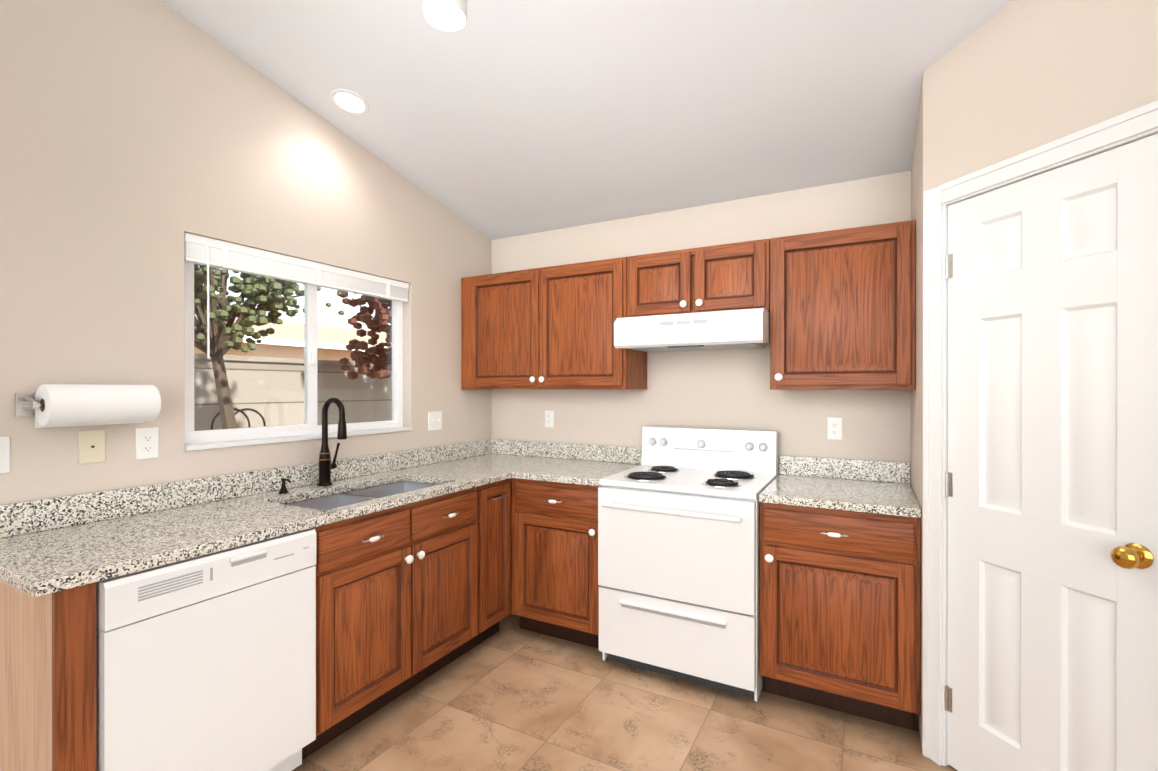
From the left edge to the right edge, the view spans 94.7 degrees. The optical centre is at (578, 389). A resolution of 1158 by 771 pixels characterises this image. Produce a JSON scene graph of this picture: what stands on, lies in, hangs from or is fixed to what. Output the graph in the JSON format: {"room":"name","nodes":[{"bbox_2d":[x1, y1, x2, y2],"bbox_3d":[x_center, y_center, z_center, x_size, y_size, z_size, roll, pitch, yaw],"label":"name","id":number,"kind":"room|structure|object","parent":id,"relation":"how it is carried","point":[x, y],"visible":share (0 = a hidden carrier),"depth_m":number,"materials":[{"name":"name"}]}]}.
{"room":"kitchen","nodes":[
{"label":"kitchen","id":0,"kind":"room"},
{"bbox_2d":[0,0,491,504],"bbox_3d":[-2.018,-0.449,1.421,0.150,3.648,5.850,0,0,29],"label":"wall","id":1,"kind":"structure","parent":0,"point":[139,139],"depth_m":2.03,"materials":[{"name":"paint"}]},
{"bbox_2d":[0,436,9,473],"bbox_3d":[-1.804,0.204,1.647,0.011,0.116,0.072,0,0,29],"label":"rocker light switch","id":2,"kind":"object","parent":1,"relation":"attached to","point":[4,454],"visible":1,"depth_m":1.67,"materials":[{"name":"white plastic"}]},
{"bbox_2d":[15,384,160,427],"bbox_3d":[-1.642,0.053,1.804,0.143,0.141,0.335,0,0,29],"label":"paper towel holder","id":3,"kind":"object","parent":1,"relation":"attached to","point":[55,405],"visible":1,"depth_m":1.75,"materials":[{"name":"white paper"}]},
{"bbox_2d":[79,429,104,464],"bbox_3d":[-1.692,0.199,1.857,0.006,0.116,0.072,0,0,29],"label":"cable wall plate","id":4,"kind":"object","parent":1,"relation":"attached to","point":[91,446],"visible":1,"depth_m":1.85,"materials":[{"name":"beige plastic"}]},
{"bbox_2d":[135,427,158,459],"bbox_3d":[-1.615,0.201,1.998,0.008,0.116,0.072,0,0,29],"label":"outlet","id":5,"kind":"object","parent":1,"relation":"attached to","point":[147,443],"visible":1,"depth_m":2.00,"materials":[{"name":"white plastic"}]},
{"bbox_2d":[184,262,402,443],"bbox_3d":[-1.353,-0.193,2.674,0.058,0.866,1.186,0,0,29],"label":"window","id":6,"kind":"structure","parent":1,"relation":"in","point":[309,425],"depth_m":2.64,"materials":[{"name":"white plastic"}]},
{"bbox_2d":[184,233,408,358],"bbox_3d":[-1.301,-0.377,2.646,0.056,0.497,1.174,0,0,29],"label":"window blind","id":7,"kind":"object","parent":6,"relation":"attached to","point":[205,251],"visible":0.85,"depth_m":2.47,"materials":[{"name":"white plastic"}]},
{"bbox_2d":[185,427,412,450],"bbox_3d":[-1.298,0.232,2.645,0.078,0.020,1.188,0,0,29],"label":"window sill","id":8,"kind":"structure","parent":1,"relation":"attached to","point":[209,445],"depth_m":2.44,"materials":[{"name":"white paint"}]},
{"bbox_2d":[428,411,441,430],"bbox_3d":[-0.890,0.195,3.321,0.017,0.116,0.118,0,0,29],"label":"double light switch","id":9,"kind":"object","parent":1,"relation":"attached to","point":[434,420],"visible":1,"depth_m":3.32,"materials":[{"name":"white plastic"}]},
{"bbox_2d":[161,0,1013,239],"bbox_3d":[0.311,-1.685,0.153,5.450,1.311,5.850,0,0,29],"label":"ceiling","id":10,"kind":"structure","parent":0,"point":[495,119],"depth_m":2.27,"materials":[{"name":"paint"}]},
{"bbox_2d":[329,89,369,115],"bbox_3d":[-1.077,-1.347,2.508,0.176,0.043,0.174,0,0,29],"label":"recessed light","id":11,"kind":"object","parent":10,"relation":"in","point":[349,102],"visible":1,"depth_m":2.50,"materials":[{"name":"white paint"}]},
{"bbox_2d":[423,0,466,30],"bbox_3d":[-0.301,-1.177,1.196,0.110,0.686,0.112,0,0,29],"label":"pendant light","id":12,"kind":"object","parent":10,"relation":"hanging from","point":[447,15],"visible":1,"depth_m":1.19,"materials":[{"name":"white paint"}]},
{"bbox_2d":[292,614,957,770],"bbox_3d":[0.311,1.427,0.160,5.450,0.100,5.850,0,0,29],"label":"floor","id":13,"kind":"structure","parent":0,"point":[510,695],"depth_m":2.17,"materials":[{"name":"tile"}]},
{"bbox_2d":[0,581,95,770],"bbox_3d":[-1.542,0.936,1.499,0.606,0.876,0.081,0,0,29],"label":"cabinet end panel","id":14,"kind":"object","parent":13,"relation":"on","point":[47,682],"visible":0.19,"depth_m":1.37,"materials":[{"name":"brown wood"}]},
{"bbox_2d":[96,529,315,770],"bbox_3d":[-1.348,0.936,1.792,0.615,0.868,0.602,0,0,29],"label":"dishwasher","id":15,"kind":"object","parent":13,"relation":"on","point":[206,662],"visible":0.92,"depth_m":1.61,"materials":[{"name":"white plastic"}]},
{"bbox_2d":[302,487,477,759],"bbox_3d":[-0.985,0.934,2.465,0.662,0.876,0.917,0,0,29],"label":"base cabinet","id":16,"kind":"object","parent":13,"relation":"on","point":[396,602],"visible":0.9,"depth_m":2.22,"materials":[{"name":"brown wood"}]},
{"bbox_2d":[0,439,553,596],"bbox_3d":[-0.947,0.424,2.539,0.660,0.136,2.563,0,0,29],"label":"countertop","id":17,"kind":"structure","parent":16,"relation":"on","point":[51,545],"depth_m":1.90,"materials":[{"name":"stone"}]},
{"bbox_2d":[278,478,290,493],"bbox_3d":[-1.295,0.425,2.356,0.071,0.066,0.042,0,0,29],"label":"soap dispenser","id":18,"kind":"object","parent":17,"relation":"on","point":[283,489],"visible":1,"depth_m":2.35,"materials":[{"name":"black metal"}]},
{"bbox_2d":[317,397,346,485],"bbox_3d":[-1.160,0.247,2.549,0.179,0.420,0.106,0,0,29],"label":"faucet","id":19,"kind":"object","parent":17,"relation":"on","point":[326,465],"visible":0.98,"depth_m":2.54,"materials":[{"name":"black metal"}]},
{"bbox_2d":[286,481,437,510],"bbox_3d":[-0.958,0.590,2.452,0.416,0.192,0.796,0,0,29],"label":"sink","id":20,"kind":"object","parent":17,"relation":"in","point":[346,498],"visible":0.06,"depth_m":2.52,"materials":[{"name":"silver metal"}]},
{"bbox_2d":[465,478,510,652],"bbox_3d":[-0.696,0.933,3.000,0.659,0.876,0.295,0,0,29],"label":"base cabinet","id":21,"kind":"object","parent":13,"relation":"on","point":[493,521],"visible":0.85,"depth_m":2.84,"materials":[{"name":"brown wood"}]},
{"bbox_2d":[511,478,600,648],"bbox_3d":[0.004,0.933,3.102,0.575,0.876,0.662,0,0,29],"label":"base cabinet","id":22,"kind":"object","parent":13,"relation":"on","point":[554,562],"visible":0.71,"depth_m":2.85,"materials":[{"name":"brown wood"}]},
{"bbox_2d":[516,443,641,486],"bbox_3d":[0.034,0.423,3.102,0.526,0.136,0.636,0,0,29],"label":"countertop","id":23,"kind":"structure","parent":22,"relation":"on","point":[581,464],"depth_m":3.29,"materials":[{"name":"stone"}]},
{"bbox_2d":[598,426,777,701],"bbox_3d":[0.570,0.797,2.739,0.756,1.150,0.724,0,0,29],"label":"stove","id":24,"kind":"object","parent":13,"relation":"on","point":[679,548],"visible":1,"depth_m":2.49,"materials":[{"name":"white metal"}]},
{"bbox_2d":[760,502,920,731],"bbox_3d":[1.193,0.934,2.456,0.600,0.876,0.662,0,0,29],"label":"base cabinet","id":25,"kind":"object","parent":13,"relation":"on","point":[840,610],"visible":0.92,"depth_m":2.19,"materials":[{"name":"brown wood"}]},
{"bbox_2d":[759,455,920,517],"bbox_3d":[1.200,0.424,2.470,0.601,0.136,0.633,0,0,29],"label":"countertop","id":26,"kind":"structure","parent":25,"relation":"on","point":[868,486],"depth_m":2.52,"materials":[{"name":"stone"}]},
{"bbox_2d":[492,171,910,484],"bbox_3d":[1.672,0.138,2.661,5.450,2.468,0.150,0,0,29],"label":"wall","id":27,"kind":"structure","parent":0,"point":[724,389],"depth_m":3.05,"materials":[{"name":"paint"}]},
{"bbox_2d":[545,410,553,427],"bbox_3d":[-0.201,0.198,3.588,0.072,0.116,0.008,0,0,29],"label":"electrical outlet","id":28,"kind":"object","parent":27,"relation":"attached to","point":[549,418],"visible":1,"depth_m":3.59,"materials":[{"name":"white plastic"}]},
{"bbox_2d":[461,257,646,388],"bbox_3d":[-0.194,-0.370,3.372,1.187,0.738,0.376,0,0,29],"label":"upper cabinet","id":29,"kind":"object","parent":27,"relation":"attached to","point":[551,327],"visible":0.98,"depth_m":3.20,"materials":[{"name":"brown wood"}]},
{"bbox_2d":[627,239,769,316],"bbox_3d":[0.662,-0.562,2.906,0.755,0.353,0.376,0,0,29],"label":"upper cabinet","id":30,"kind":"object","parent":27,"relation":"attached to","point":[730,276],"visible":0.96,"depth_m":2.75,"materials":[{"name":"brown wood"}]},
{"bbox_2d":[614,308,769,351],"bbox_3d":[0.632,-0.297,2.852,0.752,0.169,0.497,0,0,29],"label":"range hood","id":31,"kind":"object","parent":30,"relation":"attached to","point":[733,329],"visible":0.96,"depth_m":2.63,"materials":[{"name":"white metal"}]},
{"bbox_2d":[827,417,841,439],"bbox_3d":[1.322,0.202,2.761,0.072,0.116,0.008,0,0,29],"label":"electrical outlet","id":32,"kind":"object","parent":27,"relation":"attached to","point":[834,428],"visible":1,"depth_m":2.76,"materials":[{"name":"white plastic"}]},
{"bbox_2d":[770,220,915,389],"bbox_3d":[1.261,-0.369,2.581,0.602,0.738,0.376,0,0,29],"label":"upper cabinet","id":33,"kind":"object","parent":27,"relation":"attached to","point":[842,309],"visible":1,"depth_m":2.44,"materials":[{"name":"brown wood"}]},
{"bbox_2d":[911,77,922,746],"bbox_3d":[1.501,0.071,2.294,0.090,2.604,0.658,0,0,29],"label":"wall","id":34,"kind":"structure","parent":0,"point":[917,392],"depth_m":2.19,"materials":[{"name":"paint"}]},
{"bbox_2d":[922,0,1157,730],"bbox_3d":[1.546,-0.030,1.367,0.090,2.809,1.400,0,0,-16],"label":"wall","id":35,"kind":"structure","parent":0,"point":[1015,78],"depth_m":1.66,"materials":[{"name":"paint"}]},
{"bbox_2d":[922,100,1157,765],"bbox_3d":[1.450,0.316,1.658,0.106,2.116,0.758,0,0,-16],"label":"door frame","id":36,"kind":"structure","parent":35,"relation":"attached to","point":[1139,123],"depth_m":1.95,"materials":[{"name":"white paint"}]},
{"bbox_2d":[945,133,1157,770],"bbox_3d":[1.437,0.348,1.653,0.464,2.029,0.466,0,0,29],"label":"pantry door","id":37,"kind":"structure","parent":35,"relation":"in","point":[1051,475],"depth_m":1.61,"materials":[{"name":"white paint"}]},
{"label":"outside","id":38,"kind":"structure","parent":0,"visible":0},
{"bbox_3d":[-12.682,1.429,13.226,29.840,0.120,45.000,0,0,29],"label":"ground","id":39,"kind":"structure","parent":38,"visible":0},
{"bbox_2d":[211,408,265,429],"bbox_3d":[-3.764,0.794,5.907,0.321,1.182,0.424,0,0,29],"label":"arch","id":40,"kind":"object","parent":39,"relation":"on","point":[237,411],"depth_m":5.91,"materials":[{"name":"black metal"}]},
{"bbox_2d":[194,264,344,428],"bbox_3d":[-3.082,-0.319,4.617,1.845,3.424,1.877,0,0,29],"label":"tree","id":41,"kind":"object","parent":39,"relation":"on","point":[244,314],"depth_m":4.53,"materials":[{"name":"green plant"}]},
{"bbox_2d":[194,353,391,430],"bbox_3d":[-3.123,0.491,8.028,0.260,1.780,45.000,0,0,29],"label":"fence","id":42,"kind":"object","parent":39,"relation":"on","point":[297,395],"depth_m":6.68,"materials":[{"name":"beige wood"}]},
{"bbox_2d":[194,314,391,361],"bbox_3d":[-12.193,-0.601,18.078,9.060,3.920,19.000,0,0,29],"label":"house","id":43,"kind":"structure","parent":39,"relation":"on","point":[292,327],"depth_m":16.93,"materials":[{"name":"white paint"}]},
{"bbox_2d":[337,290,391,379],"bbox_3d":[-1.904,-0.195,7.068,2.703,3.166,2.474,0,0,29],"label":"tree","id":44,"kind":"object","parent":39,"relation":"on","point":[387,328],"depth_m":6.66,"materials":[{"name":"red plant"}]}
]}

